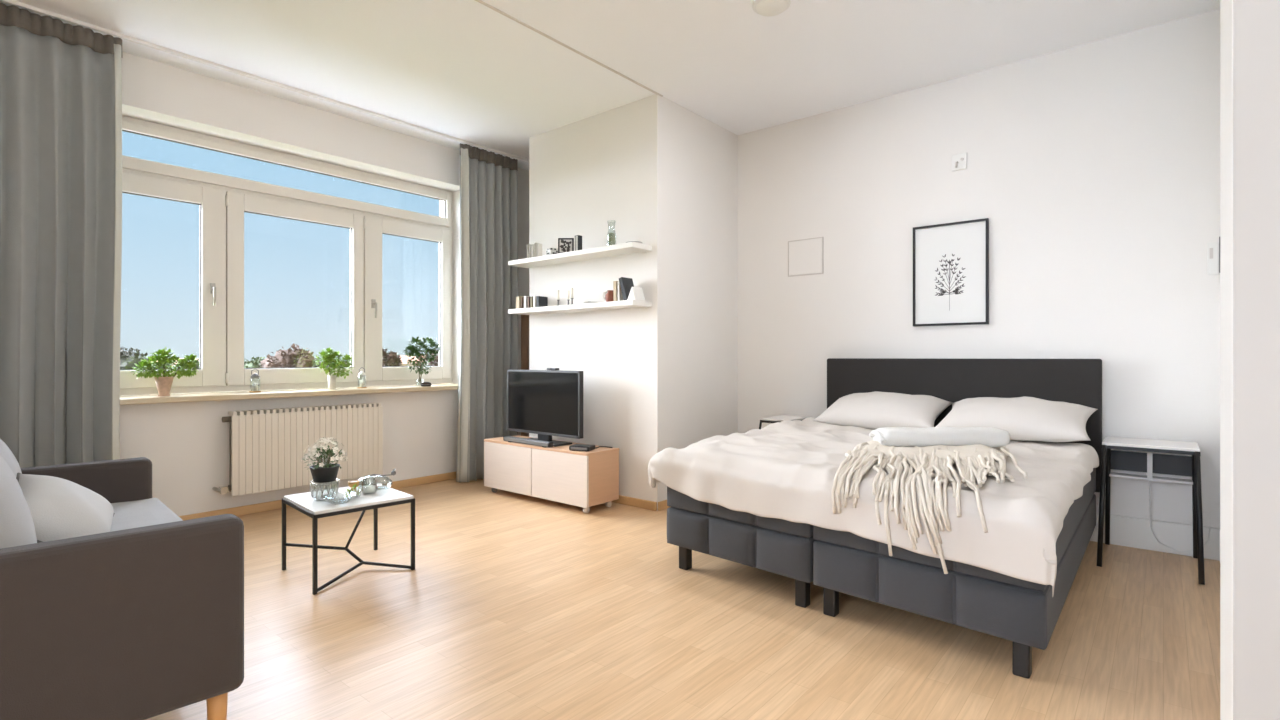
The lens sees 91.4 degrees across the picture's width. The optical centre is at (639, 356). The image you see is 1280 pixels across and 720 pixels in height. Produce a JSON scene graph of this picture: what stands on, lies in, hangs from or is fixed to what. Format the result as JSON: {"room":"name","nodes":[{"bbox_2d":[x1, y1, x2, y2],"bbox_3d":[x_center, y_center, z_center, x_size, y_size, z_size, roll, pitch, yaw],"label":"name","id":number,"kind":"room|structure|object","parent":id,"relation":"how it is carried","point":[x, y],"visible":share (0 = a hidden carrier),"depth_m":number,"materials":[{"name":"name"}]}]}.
{"room":"studio apartment","nodes":[
{"label":"studio apartment","id":0,"kind":"room"},
{"bbox_2d":[16,26,528,515],"bbox_3d":[-2.806,-0.375,4.176,0.535,2.850,6.400,0,0,40],"label":"wall","id":1,"kind":"structure","parent":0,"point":[186,444],"depth_m":4.32,"materials":[{"name":"paint"}]},
{"bbox_2d":[131,347,198,395],"bbox_3d":[-2.926,0.086,3.866,0.176,0.309,0.359,0,0,40],"label":"potted plant","id":2,"kind":"object","parent":1,"relation":"on","point":[164,383],"visible":1,"depth_m":3.83,"materials":[{"name":"green plant"}]},
{"bbox_2d":[249,369,260,392],"bbox_3d":[-2.620,0.159,4.254,0.068,0.162,0.068,0,0,40],"label":"lantern","id":3,"kind":"object","parent":1,"relation":"on","point":[254,385],"visible":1,"depth_m":4.24,"materials":[{"name":"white metal"}]},
{"bbox_2d":[252,383,257,390],"bbox_3d":[-2.620,0.205,4.254,0.034,0.054,0.034,0,0,40],"label":"candle","id":4,"kind":"object","parent":3,"relation":"on","point":[254,385],"depth_m":4.24,"materials":[{"name":"white wax"}]},
{"bbox_2d":[120,116,451,395],"bbox_3d":[-2.537,-0.625,4.628,0.148,1.729,2.640,0,0,40],"label":"window","id":5,"kind":"structure","parent":1,"relation":"attached to","point":[222,200],"depth_m":4.45,"materials":[{"name":"beige plastic"}]},
{"bbox_2d":[212,403,382,495],"bbox_3d":[-2.356,0.620,4.391,0.149,0.540,1.072,0,0,40],"label":"radiator","id":6,"kind":"object","parent":1,"relation":"attached to","point":[266,447],"visible":0.95,"depth_m":4.27,"materials":[{"name":"beige metal"}]},
{"bbox_2d":[179,471,455,519],"bbox_3d":[-2.906,1.020,3.835,0.020,0.060,5.350,0,0,40],"label":"baseboard","id":7,"kind":"structure","parent":1,"relation":"attached to","point":[272,505],"depth_m":4.27,"materials":[{"name":"brown wood"}]},
{"bbox_2d":[316,347,353,389],"bbox_3d":[-2.271,0.082,4.645,0.151,0.315,0.294,0,0,40],"label":"potted plant","id":8,"kind":"object","parent":1,"relation":"on","point":[337,364],"visible":1,"depth_m":4.61,"materials":[{"name":"green plant"}]},
{"bbox_2d":[357,367,366,387],"bbox_3d":[-2.145,0.159,4.822,0.068,0.162,0.068,0,0,40],"label":"lantern","id":9,"kind":"object","parent":1,"relation":"on","point":[361,372],"visible":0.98,"depth_m":4.81,"materials":[{"name":"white metal"}]},
{"bbox_2d":[403,336,440,383],"bbox_3d":[-1.808,0.033,5.191,0.205,0.414,0.346,0,0,40],"label":"bonsai plant","id":10,"kind":"object","parent":1,"relation":"on","point":[414,350],"visible":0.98,"depth_m":5.17,"materials":[{"name":"green plant"}]},
{"bbox_2d":[420,382,431,386],"bbox_3d":[-1.752,0.222,5.119,0.094,0.036,0.094,0,0,40],"label":"stone","id":11,"kind":"object","parent":1,"relation":"on","point":[424,384],"visible":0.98,"depth_m":5.09,"materials":[{"name":"stone"}]},
{"bbox_2d":[440,200,443,216],"bbox_3d":[-2.973,-0.375,4.315,0.140,2.850,6.400,0,0,40],"label":"wall","id":12,"kind":"structure","parent":0,"point":[441,201],"depth_m":5.75,"materials":[{"name":"white paint"}]},
{"bbox_2d":[0,0,1219,170],"bbox_3d":[0.009,-1.875,1.818,7.920,0.150,6.400,0,0,40],"label":"ceiling","id":13,"kind":"structure","parent":0,"point":[466,70],"depth_m":3.65,"materials":[{"name":"paint"}]},
{"bbox_2d":[0,0,528,162],"bbox_3d":[-2.408,-1.790,4.071,0.032,0.020,4.550,0,0,40],"label":"rail","id":14,"kind":"object","parent":13,"relation":"attached to","point":[11,2],"visible":0.86,"depth_m":3.89,"materials":[{"name":"white plastic"}]},
{"bbox_2d":[0,3,121,467],"bbox_3d":[-3.339,-0.366,2.959,0.150,2.809,1.392,0,0,40],"label":"curtain","id":15,"kind":"object","parent":14,"relation":"hanging from","point":[61,86],"visible":0.82,"depth_m":3.29,"materials":[{"name":"grey fabric"}]},
{"bbox_2d":[456,143,517,481],"bbox_3d":[-1.302,-0.366,5.395,0.129,2.809,0.609,0,0,40],"label":"curtain","id":16,"kind":"object","parent":14,"relation":"hanging from","point":[488,335],"visible":0.94,"depth_m":5.33,"materials":[{"name":"grey fabric"}]},
{"bbox_2d":[475,0,662,96],"bbox_3d":[-1.452,-1.797,2.389,0.014,0.008,5.000,0,0,40],"label":"trim","id":17,"kind":"structure","parent":13,"relation":"attached to","point":[479,1],"depth_m":3.59,"materials":[{"name":"beige paint"}]},
{"bbox_2d":[753,0,790,15],"bbox_3d":[0.669,-1.782,3.183,0.190,0.035,0.190,0,0,40],"label":"recessed light","id":18,"kind":"object","parent":13,"relation":"in","point":[762,7],"visible":1,"depth_m":3.17,"materials":[{"name":"white plastic"}]},
{"bbox_2d":[529,94,737,510],"bbox_3d":[-0.058,-0.375,5.102,1.340,2.850,1.050,0,0,40],"label":"wall","id":19,"kind":"structure","parent":0,"point":[663,375],"depth_m":4.60,"materials":[{"name":"paint"}]},
{"bbox_2d":[508,242,651,268],"bbox_3d":[-0.484,-0.741,4.641,1.310,0.048,0.205,0,0,40],"label":"wall shelf","id":20,"kind":"object","parent":19,"relation":"attached to","point":[630,248],"visible":1,"depth_m":4.53,"materials":[{"name":"white paint"}]},
{"bbox_2d":[529,244,531,257],"bbox_3d":[-0.855,-0.828,4.948,0.008,0.125,0.050,0,0,40],"label":"book","id":21,"kind":"object","parent":20,"relation":"on","point":[530,245],"visible":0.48,"depth_m":4.93,"materials":[{"name":"beige paper"}]},
{"bbox_2d":[534,243,539,256],"bbox_3d":[-0.807,-0.830,4.908,0.008,0.130,0.050,0,0,40],"label":"book","id":22,"kind":"object","parent":20,"relation":"on","point":[535,244],"visible":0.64,"depth_m":4.89,"materials":[{"name":"beige paper"}]},
{"bbox_2d":[537,243,541,256],"bbox_3d":[-0.786,-0.825,4.890,0.009,0.120,0.050,0,0,40],"label":"book","id":23,"kind":"object","parent":20,"relation":"on","point":[539,246],"visible":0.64,"depth_m":4.88,"materials":[{"name":"beige paper"}]},
{"bbox_2d":[546,248,557,254],"bbox_3d":[-0.671,-0.796,4.774,0.064,0.062,0.064,0,0,-38],"label":"block","id":24,"kind":"object","parent":20,"relation":"on","point":[549,251],"visible":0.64,"depth_m":4.75,"materials":[{"name":"ceramic"}]},
{"bbox_2d":[558,238,573,252],"bbox_3d":[-0.548,-0.823,4.654,0.115,0.115,0.058,0,0,2],"label":"framed photo","id":25,"kind":"object","parent":20,"relation":"on","point":[564,244],"visible":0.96,"depth_m":4.63,"materials":[{"name":"black wood"}]},
{"bbox_2d":[574,235,581,250],"bbox_3d":[-0.450,-0.824,4.549,0.044,0.118,0.042,0,0,40],"label":"book","id":26,"kind":"object","parent":20,"relation":"on","point":[578,238],"visible":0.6,"depth_m":4.53,"materials":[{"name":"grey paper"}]},
{"bbox_2d":[607,221,615,244],"bbox_3d":[-0.199,-0.858,4.366,0.066,0.185,0.066,0,0,40],"label":"glass vase","id":27,"kind":"object","parent":20,"relation":"on","point":[611,236],"visible":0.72,"depth_m":4.34,"materials":[{"name":"clear glass"}]},
{"bbox_2d":[508,300,651,315],"bbox_3d":[-0.484,-0.356,4.641,1.310,0.048,0.205,0,0,40],"label":"wall shelf","id":28,"kind":"object","parent":19,"relation":"attached to","point":[623,305],"visible":1,"depth_m":4.53,"materials":[{"name":"white paint"}]},
{"bbox_2d":[516,296,520,308],"bbox_3d":[-0.943,-0.430,4.996,0.045,0.100,0.090,0,0,40],"label":"book","id":29,"kind":"object","parent":28,"relation":"on","point":[518,299],"visible":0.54,"depth_m":4.96,"materials":[{"name":"beige paper"}]},
{"bbox_2d":[521,297,523,307],"bbox_3d":[-0.908,-0.426,4.967,0.018,0.092,0.090,0,0,40],"label":"book","id":30,"kind":"object","parent":28,"relation":"on","point":[522,298],"visible":0.36,"depth_m":4.93,"materials":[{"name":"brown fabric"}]},
{"bbox_2d":[524,296,530,307],"bbox_3d":[-0.874,-0.429,4.938,0.030,0.098,0.090,0,0,40],"label":"book","id":31,"kind":"object","parent":28,"relation":"on","point":[525,297],"visible":0.38,"depth_m":4.90,"materials":[{"name":"beige paper"}]},
{"bbox_2d":[527,297,529,307],"bbox_3d":[-0.843,-0.425,4.912,0.020,0.090,0.090,0,0,40],"label":"book","id":32,"kind":"object","parent":28,"relation":"on","point":[528,298],"visible":0.36,"depth_m":4.88,"materials":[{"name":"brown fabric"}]},
{"bbox_2d":[530,296,532,307],"bbox_3d":[-0.816,-0.425,4.890,0.022,0.090,0.090,0,0,40],"label":"book","id":33,"kind":"object","parent":28,"relation":"on","point":[531,297],"visible":0.36,"depth_m":4.85,"materials":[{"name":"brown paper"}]},
{"bbox_2d":[533,296,535,306],"bbox_3d":[-0.789,-0.426,4.867,0.024,0.092,0.090,0,0,40],"label":"book","id":34,"kind":"object","parent":28,"relation":"on","point":[534,297],"visible":0.34,"depth_m":4.83,"materials":[{"name":"beige paper"}]},
{"bbox_2d":[536,296,547,306],"bbox_3d":[-0.759,-0.424,4.842,0.028,0.088,0.090,0,0,40],"label":"book","id":35,"kind":"object","parent":28,"relation":"on","point":[541,301],"visible":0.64,"depth_m":4.82,"materials":[{"name":"black paper"}]},
{"bbox_2d":[567,290,569,304],"bbox_3d":[-0.533,-0.438,4.659,0.040,0.115,0.040,0,0,40],"label":"candlestick","id":36,"kind":"object","parent":28,"relation":"on","point":[568,291],"visible":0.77,"depth_m":4.65,"materials":[{"name":"beige wax"}]},
{"bbox_2d":[570,288,573,304],"bbox_3d":[-0.500,-0.445,4.605,0.040,0.130,0.040,0,0,40],"label":"candlestick","id":37,"kind":"object","parent":28,"relation":"on","point":[572,298],"visible":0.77,"depth_m":4.60,"materials":[{"name":"gold metal"}]},
{"bbox_2d":[603,290,612,301],"bbox_3d":[-0.211,-0.424,4.397,0.076,0.088,0.085,0,0,40],"label":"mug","id":38,"kind":"object","parent":28,"relation":"on","point":[608,297],"visible":0.75,"depth_m":4.37,"materials":[{"name":"brown ceramic"}]},
{"bbox_2d":[613,281,616,300],"bbox_3d":[-0.141,-0.453,4.357,0.030,0.145,0.100,0,0,40],"label":"book","id":39,"kind":"object","parent":28,"relation":"on","point":[614,282],"visible":0.38,"depth_m":4.32,"materials":[{"name":"beige paper"}]},
{"bbox_2d":[617,281,622,300],"bbox_3d":[-0.116,-0.450,4.336,0.020,0.140,0.100,0,0,40],"label":"book","id":40,"kind":"object","parent":28,"relation":"on","point":[619,292],"visible":0.32,"depth_m":4.30,"materials":[{"name":"beige paper"}]},
{"bbox_2d":[619,277,633,299],"bbox_3d":[-0.082,-0.463,4.301,0.077,0.167,0.110,0,0,40],"label":"book","id":41,"kind":"object","parent":28,"relation":"on","point":[626,284],"visible":0.68,"depth_m":4.27,"materials":[{"name":"grey paper"}]},
{"bbox_2d":[627,287,644,300],"bbox_3d":[-0.025,-0.426,4.241,0.078,0.093,0.110,0,0,40],"label":"bookend","id":42,"kind":"object","parent":28,"relation":"on","point":[636,293],"visible":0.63,"depth_m":4.21,"materials":[{"name":"white plastic"}]},
{"bbox_2d":[612,495,656,510],"bbox_3d":[-0.401,1.020,4.692,1.340,0.060,0.020,0,0,40],"label":"baseboard","id":43,"kind":"structure","parent":19,"relation":"attached to","point":[630,501],"depth_m":4.36,"materials":[{"name":"brown wood"}]},
{"bbox_2d":[658,500,669,510],"bbox_3d":[0.464,1.020,4.666,0.020,0.060,1.050,0,0,40],"label":"baseboard","id":44,"kind":"structure","parent":19,"relation":"attached to","point":[662,505],"depth_m":4.28,"materials":[{"name":"brown wood"}]},
{"bbox_2d":[146,479,1219,719],"bbox_3d":[0.009,1.100,1.818,7.920,0.100,6.400,0,0,40],"label":"floor","id":45,"kind":"structure","parent":0,"point":[512,606],"depth_m":2.37,"materials":[{"name":"laminate"}]},
{"bbox_2d":[0,439,243,719],"bbox_3d":[-1.856,0.631,1.933,1.500,0.838,0.775,0,0,44],"label":"sofa","id":46,"kind":"object","parent":45,"relation":"on","point":[142,618],"visible":0.94,"depth_m":1.52,"materials":[{"name":"fabric"}]},
{"bbox_2d":[0,439,21,476],"bbox_3d":[-2.175,0.425,2.057,0.620,0.427,0.230,0,0,44],"label":"cushion","id":47,"kind":"object","parent":46,"relation":"on","point":[5,452],"depth_m":2.02,"materials":[{"name":"fabric"}]},
{"bbox_2d":[0,456,36,548],"bbox_3d":[-1.721,0.425,1.619,0.620,0.427,0.229,0,0,44],"label":"cushion","id":48,"kind":"object","parent":46,"relation":"on","point":[17,528],"depth_m":1.53,"materials":[{"name":"fabric"}]},
{"bbox_2d":[16,473,114,542],"bbox_3d":[-1.734,0.488,1.870,0.236,0.267,0.380,0,0,-36],"label":"throw pillow","id":49,"kind":"object","parent":46,"relation":"on","point":[59,508],"visible":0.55,"depth_m":1.82,"materials":[{"name":"grey fabric"}]},
{"bbox_2d":[110,498,182,531],"bbox_3d":[-2.025,0.647,2.221,0.640,0.146,0.595,0,0,44],"label":"seat cushion","id":50,"kind":"object","parent":46,"relation":"on","point":[130,513],"depth_m":2.34,"materials":[{"name":"fabric"}]},
{"bbox_2d":[282,483,414,594],"bbox_3d":[-1.440,0.868,3.086,0.466,0.365,0.466,0,0,45],"label":"coffee table","id":51,"kind":"object","parent":45,"relation":"on","point":[304,503],"visible":0.87,"depth_m":3.05,"materials":[{"name":"white"}]},
{"bbox_2d":[310,478,339,500],"bbox_3d":[-1.520,0.641,3.014,0.132,0.088,0.132,0,0,40],"label":"glass bowl","id":52,"kind":"object","parent":51,"relation":"on","point":[336,484],"visible":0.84,"depth_m":3.00,"materials":[{"name":"clear glass"}]},
{"bbox_2d":[301,437,347,482],"bbox_3d":[-1.519,0.492,3.011,0.202,0.210,0.203,0,0,40],"label":"potted flowers","id":53,"kind":"object","parent":52,"relation":"on","point":[323,472],"visible":1,"depth_m":2.98,"materials":[{"name":"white plant"}]},
{"bbox_2d":[321,492,357,504],"bbox_3d":[-1.410,0.666,2.935,0.160,0.037,0.160,0,0,40],"label":"glass dish","id":54,"kind":"object","parent":51,"relation":"on","point":[340,500],"visible":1,"depth_m":2.90,"materials":[{"name":"clear glass"}]},
{"bbox_2d":[341,484,360,497],"bbox_3d":[-1.397,0.658,3.035,0.070,0.080,0.092,0,0,40],"label":"succulent","id":55,"kind":"object","parent":51,"relation":"on","point":[348,490],"visible":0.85,"depth_m":3.04,"materials":[{"name":"green plant"}]},
{"bbox_2d":[348,480,358,493],"bbox_3d":[-1.439,0.655,3.142,0.052,0.060,0.052,0,0,40],"label":"candle holder","id":56,"kind":"object","parent":51,"relation":"on","point":[350,483],"visible":0.8,"depth_m":3.13,"materials":[{"name":"gold metal"}]},
{"bbox_2d":[363,476,376,493],"bbox_3d":[-1.361,0.645,3.141,0.068,0.080,0.068,0,0,40],"label":"glass jar","id":57,"kind":"object","parent":51,"relation":"on","point":[369,489],"visible":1,"depth_m":3.12,"materials":[{"name":"clear glass"}]},
{"bbox_2d":[357,468,395,490],"bbox_3d":[-1.373,0.636,3.244,0.202,0.098,0.112,0,0,-15],"label":"glass dish","id":58,"kind":"object","parent":51,"relation":"on","point":[393,472],"visible":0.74,"depth_m":3.25,"materials":[{"name":"clear glass"}]},
{"bbox_2d":[521,315,528,436],"bbox_3d":[-1.093,0.300,5.976,0.014,1.500,0.100,0,0,40],"label":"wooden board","id":59,"kind":"object","parent":45,"relation":"on","point":[524,318],"visible":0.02,"depth_m":5.96,"materials":[{"name":"brown wood"}]},
{"bbox_2d":[484,435,618,512],"bbox_3d":[-0.677,0.844,4.612,1.124,0.412,0.322,0,0,40],"label":"tv stand","id":60,"kind":"object","parent":45,"relation":"on","point":[585,479],"visible":0.98,"depth_m":4.36,"materials":[{"name":"brown wood"}]},
{"bbox_2d":[503,436,552,446],"bbox_3d":[-0.822,0.618,4.563,0.540,0.040,0.046,0,0,42],"label":"soundbar","id":61,"kind":"object","parent":60,"relation":"on","point":[505,438],"visible":1,"depth_m":4.53,"materials":[{"name":"black plastic"}]},
{"bbox_2d":[507,369,582,446],"bbox_3d":[-0.716,0.368,4.643,0.800,0.540,0.170,0,0,40],"label":"television","id":62,"kind":"object","parent":60,"relation":"on","point":[547,404],"visible":0.88,"depth_m":4.60,"materials":[{"name":"black plastic"}]},
{"bbox_2d":[569,444,594,450],"bbox_3d":[-0.394,0.621,4.274,0.150,0.034,0.112,0,0,22],"label":"box","id":63,"kind":"object","parent":60,"relation":"on","point":[578,447],"visible":1,"depth_m":4.23,"materials":[{"name":"black plastic"}]},
{"bbox_2d":[759,415,807,428],"bbox_3d":[1.009,0.747,4.515,0.250,0.605,0.510,0,0,40],"label":"nightstand","id":64,"kind":"object","parent":45,"relation":"on","point":[774,419],"visible":0.27,"depth_m":4.51,"materials":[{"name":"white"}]},
{"bbox_2d":[667,358,1101,678],"bbox_3d":[1.308,0.530,3.250,1.643,1.040,2.027,0,0,40],"label":"bed","id":65,"kind":"object","parent":45,"relation":"on","point":[1024,613],"visible":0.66,"depth_m":2.63,"materials":[{"name":"grey fabric"}]},
{"bbox_2d":[648,417,1098,596],"bbox_3d":[1.177,0.573,3.142,1.758,0.339,1.797,0,0,40],"label":"duvet","id":66,"kind":"object","parent":65,"relation":"on","point":[786,469],"visible":0.69,"depth_m":2.52,"materials":[{"name":"beige fabric"}]},
{"bbox_2d":[813,391,952,429],"bbox_3d":[1.543,0.340,3.984,0.740,0.226,0.442,0,0,40],"label":"bed pillow","id":67,"kind":"object","parent":66,"relation":"on","point":[870,410],"visible":0.9,"depth_m":3.86,"materials":[{"name":"beige fabric"}]},
{"bbox_2d":[831,440,1026,573],"bbox_3d":[1.231,0.560,2.649,0.664,0.345,1.240,0,0,27],"label":"throw blanket","id":68,"kind":"object","parent":66,"relation":"on","point":[978,460],"visible":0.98,"depth_m":2.37,"materials":[{"name":"beige fabric"}]},
{"bbox_2d":[869,427,1009,446],"bbox_3d":[1.393,0.374,2.921,0.599,0.087,0.170,0,0,0],"label":"folded towel","id":69,"kind":"object","parent":68,"relation":"on","point":[888,436],"visible":0.91,"depth_m":2.84,"materials":[{"name":"white fabric"}]},
{"bbox_2d":[936,396,1097,441],"bbox_3d":[2.093,0.339,3.504,0.740,0.231,0.442,0,0,40],"label":"bed pillow","id":70,"kind":"object","parent":66,"relation":"on","point":[1024,418],"visible":0.91,"depth_m":3.36,"materials":[{"name":"beige fabric"}]},
{"bbox_2d":[1096,436,1204,584],"bbox_3d":[2.596,0.747,3.186,0.403,0.605,0.510,0,0,40],"label":"nightstand","id":71,"kind":"object","parent":45,"relation":"on","point":[1149,462],"visible":1,"depth_m":3.25,"materials":[{"name":"white"}]},
{"bbox_2d":[1109,472,1192,484],"bbox_3d":[2.731,0.648,3.348,0.344,0.013,0.090,0,0,40],"label":"shelf","id":72,"kind":"object","parent":71,"relation":"attached to","point":[1150,477],"depth_m":3.32,"materials":[{"name":"white"}]},
{"bbox_2d":[1149,480,1210,551],"bbox_3d":[2.847,0.847,3.301,0.251,0.373,0.019,0,0,29],"label":"cable","id":73,"kind":"object","parent":71,"relation":"hanging from","point":[1149,480],"visible":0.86,"depth_m":3.35,"materials":[{"name":"white plastic"}]},
{"bbox_2d":[738,9,1219,527],"bbox_3d":[2.084,-0.375,4.124,7.300,2.850,0.200,0,0,40],"label":"wall","id":74,"kind":"structure","parent":0,"point":[1093,168],"depth_m":3.76,"materials":[{"name":"paint"}]},
{"bbox_2d":[788,237,823,276],"bbox_3d":[1.241,-0.750,4.694,0.284,0.272,0.006,0,0,40],"label":"hatch","id":75,"kind":"object","parent":74,"relation":"attached to","point":[806,256],"visible":1,"depth_m":4.68,"materials":[{"name":"beige"}]},
{"bbox_2d":[913,218,988,325],"bbox_3d":[2.003,-0.535,4.043,0.448,0.660,0.028,0,0,40],"label":"framed print","id":76,"kind":"object","parent":74,"relation":"attached to","point":[951,260],"visible":1,"depth_m":4.03,"materials":[{"name":"black"}]},
{"bbox_2d":[952,152,966,170],"bbox_3d":[2.041,-1.252,4.003,0.090,0.105,0.041,0,0,40],"label":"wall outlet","id":77,"kind":"object","parent":74,"relation":"attached to","point":[959,161],"visible":1,"depth_m":4.00,"materials":[{"name":"white plastic"}]},
{"bbox_2d":[1090,512,1219,560],"bbox_3d":[1.895,0.968,4.140,2.890,0.165,0.018,0,0,40],"label":"baseboard","id":78,"kind":"structure","parent":74,"relation":"attached to","point":[1127,531],"depth_m":3.38,"materials":[{"name":"white paint"}]},
{"bbox_2d":[1207,237,1219,274],"bbox_3d":[2.975,-0.522,3.236,0.056,0.195,0.018,0,0,40],"label":"light switch","id":79,"kind":"object","parent":74,"relation":"attached to","point":[1213,248],"visible":0.94,"depth_m":3.23,"materials":[{"name":"white plastic"}]},
{"bbox_2d":[1220,0,1279,719],"bbox_3d":[2.179,-0.375,0.500,2.500,2.850,0.325,0,0,40],"label":"wall","id":80,"kind":"structure","parent":0,"point":[1249,29],"depth_m":1.16,"materials":[{"name":"paint"}]},
{"label":"outside","id":81,"kind":"structure","parent":0,"visible":0},
{"bbox_3d":[-95.799,9.300,151.949,318.000,0.500,410.000,0,0,40],"label":"ground","id":82,"kind":"structure","parent":81,"visible":0},
{"bbox_2d":[120,346,154,395],"bbox_3d":[-49.768,4.009,61.958,6.090,10.094,5.866,0,0,40],"label":"tree","id":83,"kind":"object","parent":82,"relation":"on","point":[121,348],"visible":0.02,"depth_m":59.91,"materials":[{"name":"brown plant"}]},
{"bbox_2d":[120,348,156,395],"bbox_3d":[-42.197,4.138,49.951,4.728,9.836,5.350,0,0,8],"label":"tree","id":84,"kind":"object","parent":82,"relation":"on","point":[128,361],"visible":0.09,"depth_m":50.31,"materials":[{"name":"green plant"}]},
{"bbox_2d":[153,353,198,393],"bbox_3d":[-54.959,4.277,73.795,6.389,9.560,6.612,0,0,40],"label":"tree","id":85,"kind":"object","parent":82,"relation":"on","point":[193,353],"visible":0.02,"depth_m":74.08,"materials":[{"name":"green plant"}]},
{"bbox_2d":[236,356,264,391],"bbox_3d":[-40.932,4.431,65.692,4.374,9.252,5.933,0,0,20],"label":"tree","id":86,"kind":"object","parent":82,"relation":"on","point":[253,363],"visible":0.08,"depth_m":65.30,"materials":[{"name":"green plant"}]},
{"bbox_2d":[257,343,319,390],"bbox_3d":[-32.797,3.865,57.999,5.292,10.381,4.988,0,0,40],"label":"tree","id":87,"kind":"object","parent":82,"relation":"on","point":[297,357],"visible":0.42,"depth_m":57.83,"materials":[{"name":"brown plant"}]},
{"bbox_2d":[382,346,402,385],"bbox_3d":[-24.294,3.971,59.975,4.026,10.170,4.009,0,0,-25],"label":"tree","id":88,"kind":"object","parent":82,"relation":"on","point":[391,358],"visible":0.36,"depth_m":59.71,"materials":[{"name":"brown plant"}]},
{"bbox_2d":[371,355,425,386],"bbox_3d":[-35.872,4.400,95.000,12.600,9.300,9.600,0,0,-30],"label":"house","id":89,"kind":"structure","parent":82,"relation":"on","point":[405,358],"depth_m":92.66,"materials":[{"name":"beige"}]},
{"bbox_2d":[424,351,438,365],"bbox_3d":[-20.118,4.086,59.784,4.469,9.940,4.187,0,0,40],"label":"tree","id":90,"kind":"object","parent":82,"relation":"on","point":[436,361],"visible":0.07,"depth_m":60.24,"materials":[{"name":"brown plant"}]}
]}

